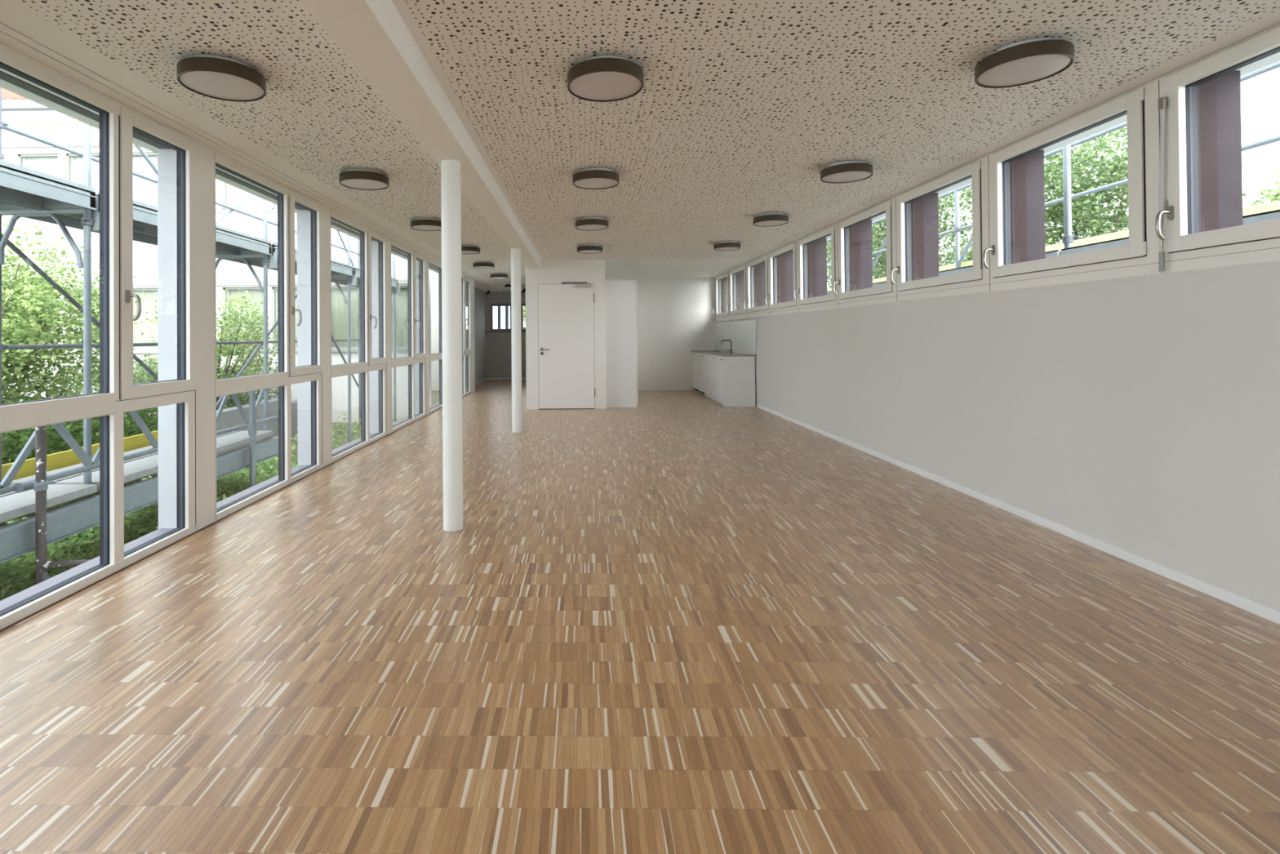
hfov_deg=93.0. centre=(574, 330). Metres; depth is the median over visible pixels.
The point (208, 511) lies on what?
window
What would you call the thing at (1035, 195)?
concrete pillar
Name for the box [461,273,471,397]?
window
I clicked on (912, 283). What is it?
window
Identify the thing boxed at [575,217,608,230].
ceiling lamp
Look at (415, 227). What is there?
diffuser
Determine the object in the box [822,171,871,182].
diffuser
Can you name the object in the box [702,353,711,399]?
base cabinet
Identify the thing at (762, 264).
concrete pillar
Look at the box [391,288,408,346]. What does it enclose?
curtain
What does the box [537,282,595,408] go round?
door
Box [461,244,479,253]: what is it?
ceiling lamp
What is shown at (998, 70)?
diffuser
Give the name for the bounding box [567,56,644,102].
ceiling lamp
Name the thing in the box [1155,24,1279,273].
window
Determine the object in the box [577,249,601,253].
diffuser
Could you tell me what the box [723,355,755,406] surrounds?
end panel
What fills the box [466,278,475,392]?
wall
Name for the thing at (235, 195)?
curtain
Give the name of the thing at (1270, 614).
baseboard
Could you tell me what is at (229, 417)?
wall
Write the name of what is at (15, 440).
hedge
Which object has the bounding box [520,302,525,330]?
window
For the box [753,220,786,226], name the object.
diffuser
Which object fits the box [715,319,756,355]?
backsplash
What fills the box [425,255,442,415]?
window
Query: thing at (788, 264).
concrete pillar
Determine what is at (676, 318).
wall
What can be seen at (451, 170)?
round column
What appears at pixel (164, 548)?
trim
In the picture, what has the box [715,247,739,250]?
diffuser
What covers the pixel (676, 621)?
floor
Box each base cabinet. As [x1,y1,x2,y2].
[691,351,699,392]
[697,352,705,395]
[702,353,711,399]
[708,354,718,402]
[715,355,735,404]
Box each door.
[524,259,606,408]
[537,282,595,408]
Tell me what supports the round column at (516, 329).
on the floor
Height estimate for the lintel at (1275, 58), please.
0.235 m
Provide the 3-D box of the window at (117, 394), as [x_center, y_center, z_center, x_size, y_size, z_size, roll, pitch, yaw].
[-2.478,0.022,2.913,0.292,2.483,1.846,0,0,1]
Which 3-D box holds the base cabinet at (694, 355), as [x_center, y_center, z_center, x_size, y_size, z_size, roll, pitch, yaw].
[2.840,0.881,12.972,0.544,0.845,0.615,0,0,1]
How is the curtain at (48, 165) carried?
hanging from the house
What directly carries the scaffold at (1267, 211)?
on the ground
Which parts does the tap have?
spout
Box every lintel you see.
[0,67,438,271]
[791,52,1279,251]
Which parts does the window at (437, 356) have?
sill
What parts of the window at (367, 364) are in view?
sill, handle, sash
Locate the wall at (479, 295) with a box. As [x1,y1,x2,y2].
[474,287,485,382]
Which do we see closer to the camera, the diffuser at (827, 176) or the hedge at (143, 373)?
the diffuser at (827, 176)
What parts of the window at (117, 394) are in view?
sill, handle, sash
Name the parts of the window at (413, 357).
sill, sash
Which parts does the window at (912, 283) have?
handle, casing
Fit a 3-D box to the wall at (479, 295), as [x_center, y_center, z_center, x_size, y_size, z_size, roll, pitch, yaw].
[-2.518,0.224,15.321,0.339,2.884,3.810,0,0,1]
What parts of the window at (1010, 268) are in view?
handle, casing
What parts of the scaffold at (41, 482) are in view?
guard rail, guard rail, guard rail, guard rail, guard rail, guard rail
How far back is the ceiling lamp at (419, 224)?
6.42 m
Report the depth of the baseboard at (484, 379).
17.05 m
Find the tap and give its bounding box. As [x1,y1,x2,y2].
[720,339,733,353]
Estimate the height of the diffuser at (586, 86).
0.026 m
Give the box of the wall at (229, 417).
[216,397,297,456]
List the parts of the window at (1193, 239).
handle, casing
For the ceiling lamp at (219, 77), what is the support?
attached to the ceiling
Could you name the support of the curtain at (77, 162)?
hanging from the house
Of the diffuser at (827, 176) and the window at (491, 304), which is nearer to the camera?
the diffuser at (827, 176)
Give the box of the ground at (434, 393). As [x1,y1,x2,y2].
[1,390,439,587]
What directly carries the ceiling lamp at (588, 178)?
attached to the ceiling
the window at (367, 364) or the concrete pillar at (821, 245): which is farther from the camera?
the concrete pillar at (821, 245)
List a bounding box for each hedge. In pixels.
[1,393,158,526]
[36,352,292,451]
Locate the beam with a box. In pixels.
[300,0,541,269]
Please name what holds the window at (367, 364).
in the wall at (472, 281)
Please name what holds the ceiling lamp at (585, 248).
attached to the ceiling
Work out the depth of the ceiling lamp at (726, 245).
8.19 m
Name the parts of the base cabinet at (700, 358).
drawer, drawer, drawer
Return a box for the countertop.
[691,350,755,356]
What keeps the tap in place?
on the countertop
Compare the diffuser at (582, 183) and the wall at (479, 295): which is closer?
the diffuser at (582, 183)
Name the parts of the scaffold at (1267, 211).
guard rail, guard rail, guard rail, guard rail, guard rail, guard rail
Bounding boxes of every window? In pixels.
[0,42,196,629]
[195,140,323,531]
[320,203,386,467]
[386,235,426,435]
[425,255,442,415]
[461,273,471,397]
[490,302,511,330]
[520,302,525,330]
[712,271,730,321]
[726,262,747,319]
[743,253,769,318]
[764,240,799,315]
[793,222,839,312]
[832,196,897,308]
[890,155,990,302]
[982,78,1162,292]
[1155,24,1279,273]
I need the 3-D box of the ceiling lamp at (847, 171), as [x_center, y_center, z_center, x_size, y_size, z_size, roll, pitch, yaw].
[2.051,-1.199,4.554,0.362,0.088,0.362,0,0,1]
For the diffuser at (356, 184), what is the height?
0.026 m
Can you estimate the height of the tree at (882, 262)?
6.756 m
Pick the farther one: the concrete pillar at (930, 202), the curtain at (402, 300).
the curtain at (402, 300)
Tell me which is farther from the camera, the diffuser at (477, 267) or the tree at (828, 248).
the tree at (828, 248)
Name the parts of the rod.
rod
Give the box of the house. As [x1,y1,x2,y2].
[1,88,439,426]
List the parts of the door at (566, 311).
closer rail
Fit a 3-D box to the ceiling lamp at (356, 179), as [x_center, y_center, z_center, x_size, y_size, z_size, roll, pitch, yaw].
[-1.617,-1.169,4.659,0.362,0.088,0.362,0,0,1]
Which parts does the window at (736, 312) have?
sash, casing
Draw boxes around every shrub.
[508,306,525,328]
[1242,168,1279,205]
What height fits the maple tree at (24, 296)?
3.389 m
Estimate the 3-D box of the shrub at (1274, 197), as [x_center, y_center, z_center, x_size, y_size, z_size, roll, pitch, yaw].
[10.709,-0.286,8.602,2.401,4.188,2.089,0,-1,-35]
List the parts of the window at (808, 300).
casing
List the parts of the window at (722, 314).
sash, casing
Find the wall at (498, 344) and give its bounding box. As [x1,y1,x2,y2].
[484,291,525,377]
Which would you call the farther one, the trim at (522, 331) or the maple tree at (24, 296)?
the trim at (522, 331)
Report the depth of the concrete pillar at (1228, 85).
2.98 m
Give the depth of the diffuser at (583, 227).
6.58 m
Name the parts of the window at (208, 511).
sill, handle, sash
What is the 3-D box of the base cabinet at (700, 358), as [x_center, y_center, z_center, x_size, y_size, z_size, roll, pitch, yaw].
[2.829,0.876,12.355,0.544,0.845,0.620,0,0,1]
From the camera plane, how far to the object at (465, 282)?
13.01 m
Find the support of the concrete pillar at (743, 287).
on the ground
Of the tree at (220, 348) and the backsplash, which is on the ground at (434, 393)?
the tree at (220, 348)
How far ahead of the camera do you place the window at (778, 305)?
9.26 m
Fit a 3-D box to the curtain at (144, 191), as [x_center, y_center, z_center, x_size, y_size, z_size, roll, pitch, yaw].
[-9.197,-3.156,12.981,0.880,1.250,0.030,0,0,1]
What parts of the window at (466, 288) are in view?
sash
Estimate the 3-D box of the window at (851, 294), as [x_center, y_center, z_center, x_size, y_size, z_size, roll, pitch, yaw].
[3.089,-0.754,6.204,0.394,1.000,1.278,0,0,1]
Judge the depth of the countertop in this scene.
10.99 m
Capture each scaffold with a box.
[0,87,399,584]
[826,61,1279,294]
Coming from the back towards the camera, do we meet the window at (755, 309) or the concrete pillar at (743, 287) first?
the concrete pillar at (743, 287)
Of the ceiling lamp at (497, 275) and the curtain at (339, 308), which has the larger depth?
the curtain at (339, 308)
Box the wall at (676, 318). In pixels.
[604,276,716,390]
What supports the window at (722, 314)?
in the wall at (1140, 415)
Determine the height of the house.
9.210 m
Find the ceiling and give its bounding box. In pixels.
[0,0,1279,291]
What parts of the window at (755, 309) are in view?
casing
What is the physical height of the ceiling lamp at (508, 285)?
0.088 m
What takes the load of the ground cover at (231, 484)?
on the ground at (434, 393)
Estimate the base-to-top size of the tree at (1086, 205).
5.789 m
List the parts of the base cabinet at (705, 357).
door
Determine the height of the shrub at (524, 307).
3.273 m
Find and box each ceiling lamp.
[176,55,266,102]
[339,168,388,190]
[410,217,441,231]
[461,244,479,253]
[472,261,494,268]
[489,272,508,279]
[504,283,511,288]
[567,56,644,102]
[572,168,619,189]
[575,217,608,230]
[577,244,602,253]
[713,240,740,250]
[752,213,788,226]
[820,160,873,183]
[974,38,1074,88]
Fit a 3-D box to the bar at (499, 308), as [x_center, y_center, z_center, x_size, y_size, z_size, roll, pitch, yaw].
[-2.153,0.530,17.427,0.084,3.100,0.120,0,0,1]
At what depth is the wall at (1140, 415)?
3.46 m
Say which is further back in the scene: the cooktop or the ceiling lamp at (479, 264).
the cooktop
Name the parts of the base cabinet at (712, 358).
door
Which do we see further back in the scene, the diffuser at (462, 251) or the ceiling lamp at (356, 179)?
the diffuser at (462, 251)
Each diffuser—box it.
[178,71,264,100]
[340,178,387,189]
[411,225,441,230]
[461,250,479,253]
[474,266,493,268]
[568,71,641,100]
[573,177,617,188]
[576,224,607,230]
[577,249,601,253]
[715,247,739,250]
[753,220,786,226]
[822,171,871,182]
[977,54,1071,86]
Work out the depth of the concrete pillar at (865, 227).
6.81 m
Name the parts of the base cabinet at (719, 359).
door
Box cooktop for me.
[697,350,719,351]
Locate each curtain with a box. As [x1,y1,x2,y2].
[24,156,57,177]
[72,155,99,193]
[133,155,157,206]
[227,183,262,208]
[331,288,358,346]
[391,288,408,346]
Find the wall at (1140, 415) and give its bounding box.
[716,261,1279,611]
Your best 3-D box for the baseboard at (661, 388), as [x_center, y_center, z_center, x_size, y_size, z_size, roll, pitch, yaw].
[1.871,1.289,13.293,1.450,0.050,0.012,0,0,1]
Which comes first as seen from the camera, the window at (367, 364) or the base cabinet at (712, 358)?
the window at (367, 364)
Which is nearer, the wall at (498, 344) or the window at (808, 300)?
the window at (808, 300)
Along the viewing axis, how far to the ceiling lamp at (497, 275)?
12.07 m
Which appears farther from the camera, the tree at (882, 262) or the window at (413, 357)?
the tree at (882, 262)
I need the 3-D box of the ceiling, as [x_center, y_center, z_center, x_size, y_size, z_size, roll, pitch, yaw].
[0.120,-1.276,5.914,5.871,0.120,22.250,0,0,1]
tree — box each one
[1,217,156,451]
[135,284,278,410]
[826,188,972,284]
[826,216,951,288]
[942,125,1247,263]
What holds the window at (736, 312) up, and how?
in the wall at (1140, 415)
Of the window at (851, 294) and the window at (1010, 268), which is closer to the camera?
the window at (1010, 268)
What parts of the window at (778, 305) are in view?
casing, sash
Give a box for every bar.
[497,306,501,328]
[505,306,508,328]
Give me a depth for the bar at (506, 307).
17.37 m
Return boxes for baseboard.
[475,377,525,384]
[637,387,692,391]
[756,404,1279,624]
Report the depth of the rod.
2.96 m
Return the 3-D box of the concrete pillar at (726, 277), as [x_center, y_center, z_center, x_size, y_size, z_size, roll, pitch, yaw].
[3.407,0.349,13.265,0.158,3.105,0.160,0,0,1]
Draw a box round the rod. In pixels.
[1157,92,1168,271]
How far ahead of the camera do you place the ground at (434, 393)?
10.84 m
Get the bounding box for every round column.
[440,160,462,531]
[511,248,521,432]
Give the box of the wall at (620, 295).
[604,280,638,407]
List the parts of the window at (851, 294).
handle, casing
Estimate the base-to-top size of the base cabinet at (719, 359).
0.845 m
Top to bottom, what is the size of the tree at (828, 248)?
8.745 m
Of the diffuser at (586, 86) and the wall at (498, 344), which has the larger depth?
the wall at (498, 344)
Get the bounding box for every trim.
[0,392,471,632]
[484,330,525,332]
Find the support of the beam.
attached to the ceiling
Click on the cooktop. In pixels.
(697, 350)
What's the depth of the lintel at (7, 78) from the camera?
3.25 m
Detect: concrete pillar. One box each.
[726,277,727,311]
[742,271,744,309]
[760,262,765,306]
[784,251,793,302]
[816,237,826,296]
[859,219,872,288]
[923,192,938,278]
[1026,150,1045,261]
[1216,70,1243,229]
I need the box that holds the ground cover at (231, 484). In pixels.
[0,413,401,600]
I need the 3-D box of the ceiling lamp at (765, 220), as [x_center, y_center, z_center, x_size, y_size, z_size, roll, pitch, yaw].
[2.090,-1.184,6.424,0.362,0.088,0.362,0,0,1]
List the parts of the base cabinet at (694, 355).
drawer, drawer, drawer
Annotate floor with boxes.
[0,379,1279,853]
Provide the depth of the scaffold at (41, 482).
4.65 m

